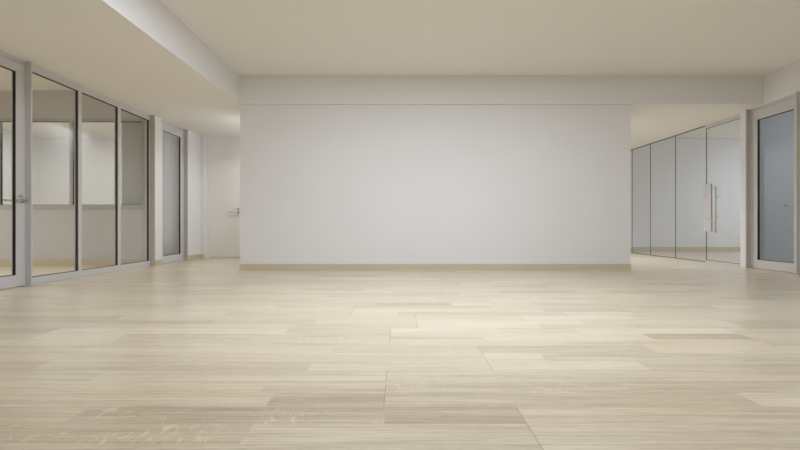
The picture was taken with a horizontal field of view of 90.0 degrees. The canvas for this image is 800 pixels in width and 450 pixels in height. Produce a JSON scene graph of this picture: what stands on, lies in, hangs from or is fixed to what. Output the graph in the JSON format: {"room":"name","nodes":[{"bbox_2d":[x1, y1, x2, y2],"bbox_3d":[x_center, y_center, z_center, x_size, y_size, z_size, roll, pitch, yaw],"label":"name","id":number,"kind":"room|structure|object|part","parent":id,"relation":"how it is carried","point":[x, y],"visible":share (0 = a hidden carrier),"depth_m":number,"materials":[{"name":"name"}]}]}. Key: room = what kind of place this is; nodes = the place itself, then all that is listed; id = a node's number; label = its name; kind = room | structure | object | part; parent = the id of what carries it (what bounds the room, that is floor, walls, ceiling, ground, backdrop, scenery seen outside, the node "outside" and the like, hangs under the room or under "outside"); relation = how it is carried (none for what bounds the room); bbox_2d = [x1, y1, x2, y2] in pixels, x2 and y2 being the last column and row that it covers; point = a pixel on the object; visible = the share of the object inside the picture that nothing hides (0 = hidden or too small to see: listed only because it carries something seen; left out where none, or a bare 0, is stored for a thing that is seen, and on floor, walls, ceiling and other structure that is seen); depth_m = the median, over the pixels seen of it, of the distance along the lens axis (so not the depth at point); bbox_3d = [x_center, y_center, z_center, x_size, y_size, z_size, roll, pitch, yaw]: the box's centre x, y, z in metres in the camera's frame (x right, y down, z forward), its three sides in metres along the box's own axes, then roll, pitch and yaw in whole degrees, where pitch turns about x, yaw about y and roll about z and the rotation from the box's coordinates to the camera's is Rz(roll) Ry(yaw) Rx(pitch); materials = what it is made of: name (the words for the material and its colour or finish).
{"room":"empty office","nodes":[
{"label":"empty office","id":0,"kind":"room"},
{"bbox_2d":[3,129,39,204],"bbox_3d":[-8.420,-0.633,8.360,0.160,2.767,1.820,0,0,0],"label":"wall","id":1,"kind":"structure","parent":0,"point":[7,135],"depth_m":8.59,"materials":[{"name":"white paint"}]},
{"bbox_2d":[0,90,144,258],"bbox_3d":[-7.330,-0.870,7.425,5.340,3.240,0.050,0,0,0],"label":"wall","id":2,"kind":"structure","parent":0,"point":[52,230],"depth_m":7.40,"materials":[{"name":"grey paint"}]},
{"bbox_2d":[0,118,144,209],"bbox_3d":[-6.080,-1.125,7.417,2.720,1.690,0.050,0,0,0],"label":"window","id":3,"kind":"structure","parent":2,"relation":"in","point":[71,120],"depth_m":7.39,"materials":[{"name":"grey metal"}]},
{"bbox_2d":[0,259,144,265],"bbox_3d":[-7.330,0.690,7.394,5.340,0.120,0.013,0,0,0],"label":"baseboard","id":4,"kind":"structure","parent":2,"relation":"attached to","point":[3,262],"depth_m":7.39,"materials":[{"name":"brown wood"}]},
{"bbox_2d":[40,138,121,204],"bbox_3d":[-5.591,-0.633,9.345,5.817,2.767,0.150,0,0,0],"label":"wall","id":5,"kind":"structure","parent":0,"point":[97,153],"depth_m":9.27,"materials":[{"name":"white paint"}]},
{"bbox_2d":[122,122,177,253],"bbox_3d":[-4.975,-0.633,8.410,0.550,2.767,1.720,0,0,0],"label":"wall","id":6,"kind":"structure","parent":0,"point":[131,131],"depth_m":8.74,"materials":[{"name":"grey paint"}]},
{"bbox_2d":[101,0,238,103],"bbox_3d":[-2.678,-2.253,0.777,0.010,0.473,11.755,0,0,0],"label":"soffit","id":7,"kind":"structure","parent":0,"point":[151,17],"depth_m":4.81,"materials":[{"name":"white paint"}]},
{"bbox_2d":[145,116,199,260],"bbox_3d":[-4.595,-0.633,8.322,0.210,2.767,1.895,0,0,0],"label":"wall","id":8,"kind":"structure","parent":0,"point":[193,138],"depth_m":8.49,"materials":[{"name":"white paint"}]},
{"bbox_2d":[155,259,161,265],"bbox_3d":[-4.512,0.700,7.482,0.010,0.100,0.215,0,0,0],"label":"baseboard","id":9,"kind":"structure","parent":8,"relation":"attached to","point":[157,262],"depth_m":7.46,"materials":[{"name":"brown wood"}]},
{"bbox_2d":[162,120,187,263],"bbox_3d":[-4.564,-0.633,8.026,0.152,2.767,0.872,0,0,0],"label":"door","id":10,"kind":"structure","parent":8,"relation":"in","point":[167,127],"depth_m":8.37,"materials":[{"name":"grey metal"}]},
{"bbox_2d":[188,254,203,259],"bbox_3d":[-4.442,0.700,8.725,0.095,0.100,0.521,0,0,0],"label":"baseboard","id":11,"kind":"structure","parent":8,"relation":"attached to","point":[197,256],"depth_m":8.76,"materials":[{"name":"brown wood"}]},
{"bbox_2d":[207,136,239,257],"bbox_3d":[-3.947,-0.633,9.165,0.895,2.767,0.210,0,0,0],"label":"door","id":12,"kind":"structure","parent":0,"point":[223,152],"depth_m":9.12,"materials":[{"name":"white paint"}]},
{"bbox_2d":[0,251,799,449],"bbox_3d":[1.000,0.825,3.180,22.200,0.150,17.241,0,0,0],"label":"floor","id":13,"kind":"structure","parent":0,"point":[660,353],"depth_m":2.28,"materials":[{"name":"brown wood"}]},
{"bbox_2d":[25,62,31,285],"bbox_3d":[-4.624,-0.633,4.942,0.152,2.767,0.016,0,0,0],"label":"post","id":14,"kind":"object","parent":13,"relation":"on","point":[28,65],"visible":0.56,"depth_m":4.93,"materials":[{"name":"grey metal"}]},
{"bbox_2d":[32,64,154,284],"bbox_3d":[-4.588,-0.633,6.163,0.145,2.767,2.423,0,0,0],"label":"window frame","id":15,"kind":"structure","parent":13,"relation":"on","point":[78,89],"depth_m":6.52,"materials":[{"name":"grey metal"}]},
{"bbox_3d":[-4.630,-1.970,6.163,0.060,0.095,2.423,0,0,0],"label":"rail","id":16,"kind":"part","parent":15,"relation":"part of","materials":[{"name":"grey metal"}]},
{"bbox_3d":[-4.630,0.703,6.163,0.060,0.094,2.423,0,0,0],"label":"rail","id":17,"kind":"part","parent":15,"relation":"part of","materials":[{"name":"grey metal"}]},
{"bbox_2d":[200,135,206,257],"bbox_3d":[-4.442,-0.633,9.127,0.095,2.767,0.285,0,0,0],"label":"pier","id":18,"kind":"object","parent":13,"relation":"on","point":[203,139],"visible":0.79,"depth_m":8.98,"materials":[{"name":"white paint"}]},
{"bbox_2d":[631,126,705,261],"bbox_3d":[6.200,-0.633,9.775,0.026,2.767,3.350,0,0,0],"label":"glass wall","id":19,"kind":"structure","parent":13,"relation":"on","point":[704,186],"depth_m":8.99,"materials":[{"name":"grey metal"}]},
{"bbox_3d":[6.200,-0.345,8.133,0.026,0.950,0.064,0,0,0],"label":"strike plate","id":20,"kind":"part","parent":19,"relation":"part of","materials":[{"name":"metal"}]},
{"bbox_2d":[705,114,739,265],"bbox_3d":[6.176,-0.636,7.599,0.092,2.761,0.998,0,0,0],"label":"door","id":21,"kind":"structure","parent":19,"relation":"in","point":[736,117],"depth_m":7.97,"materials":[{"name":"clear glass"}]},
{"bbox_3d":[6.200,-0.345,8.027,0.026,0.950,0.144,0,0,0],"label":"lock plate","id":22,"kind":"part","parent":21,"relation":"part of","materials":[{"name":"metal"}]},
{"bbox_3d":[6.162,-0.300,7.790,0.064,0.900,0.030,0,0,0],"label":"handle","id":23,"kind":"part","parent":21,"relation":"part of","materials":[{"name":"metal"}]},
{"bbox_3d":[6.200,-1.982,7.597,0.044,0.069,0.994,0,0,0],"label":"rail","id":24,"kind":"part","parent":21,"relation":"part of","materials":[{"name":"grey metal"}]},
{"bbox_3d":[6.200,0.729,7.599,0.032,0.030,0.990,0,0,0],"label":"rail","id":25,"kind":"part","parent":21,"relation":"part of","materials":[{"name":"grey metal"}]},
{"bbox_2d":[740,109,750,267],"bbox_3d":[6.120,-0.633,7.040,0.160,2.767,0.120,0,0,0],"label":"post","id":26,"kind":"object","parent":13,"relation":"on","point":[745,115],"visible":0.66,"depth_m":6.99,"materials":[{"name":"white paint"}]},
{"bbox_2d":[0,0,799,149],"bbox_3d":[1.000,-2.565,3.200,22.200,0.150,17.000,0,0,0],"label":"ceiling","id":27,"kind":"structure","parent":0,"point":[253,37],"depth_m":5.28,"materials":[{"name":"paint"}]},
{"bbox_2d":[240,105,630,263],"bbox_3d":[0.592,-0.633,7.987,6.550,2.767,2.565,0,0,0],"label":"wall","id":28,"kind":"structure","parent":0,"point":[320,184],"depth_m":6.71,"materials":[{"name":"white paint"}]},
{"bbox_2d":[240,264,630,269],"bbox_3d":[0.592,0.701,6.697,6.550,0.098,0.015,0,0,0],"label":"baseboard","id":29,"kind":"structure","parent":28,"relation":"attached to","point":[242,266],"depth_m":6.69,"materials":[{"name":"brown wood"}]},
{"bbox_2d":[239,75,763,107],"bbox_3d":[1.688,-2.253,6.777,8.723,0.473,0.245,0,0,0],"label":"beam","id":30,"kind":"structure","parent":0,"point":[637,91],"depth_m":6.66,"materials":[{"name":"white paint"}]},
{"bbox_2d":[631,138,739,246],"bbox_3d":[7.550,-0.870,11.525,9.100,3.240,0.150,0,0,0],"label":"wall","id":31,"kind":"structure","parent":0,"point":[723,154],"depth_m":11.45,"materials":[{"name":"white paint"}]},
{"bbox_2d":[631,247,739,250],"bbox_3d":[9.150,0.688,11.444,5.700,0.125,0.013,0,0,0],"label":"baseboard","id":32,"kind":"structure","parent":31,"relation":"attached to","point":[634,248],"depth_m":11.44,"materials":[{"name":"brown wood"}]},
{"bbox_2d":[752,61,799,107],"bbox_3d":[6.125,-0.870,0.900,0.150,3.240,12.000,0,0,0],"label":"wall","id":33,"kind":"structure","parent":0,"point":[782,83],"depth_m":6.34,"materials":[{"name":"white paint"}]},
{"bbox_2d":[751,95,793,272],"bbox_3d":[6.128,-0.633,6.537,0.124,2.767,0.885,0,0,0],"label":"door","id":34,"kind":"structure","parent":33,"relation":"in","point":[784,105],"depth_m":6.85,"materials":[{"name":"grey metal"}]},
{"bbox_2d":[760,110,793,260],"bbox_3d":[9.100,-0.870,5.600,5.800,3.240,3.000,0,0,0],"label":"wall","id":35,"kind":"structure","parent":0,"point":[777,131],"depth_m":7.02,"materials":[{"name":"grey paint"}]},
{"bbox_2d":[794,92,799,274],"bbox_3d":[6.100,-0.633,6.072,0.200,2.767,0.045,0,0,0],"label":"post","id":36,"kind":"object","parent":35,"relation":"attached to","point":[796,94],"visible":1,"depth_m":6.05,"materials":[{"name":"grey metal"}]},
{"bbox_3d":[-4.635,-0.633,-0.610,0.170,2.767,8.980,0,0,0],"label":"wall","id":37,"kind":"structure","parent":0,"visible":0},
{"bbox_2d":[0,51,27,288],"bbox_3d":[-4.646,-0.633,4.406,0.168,2.767,1.052,0,0,0],"label":"door","id":38,"kind":"structure","parent":37,"relation":"in","point":[9,62],"depth_m":4.83,"materials":[{"name":"grey metal"}]}
]}

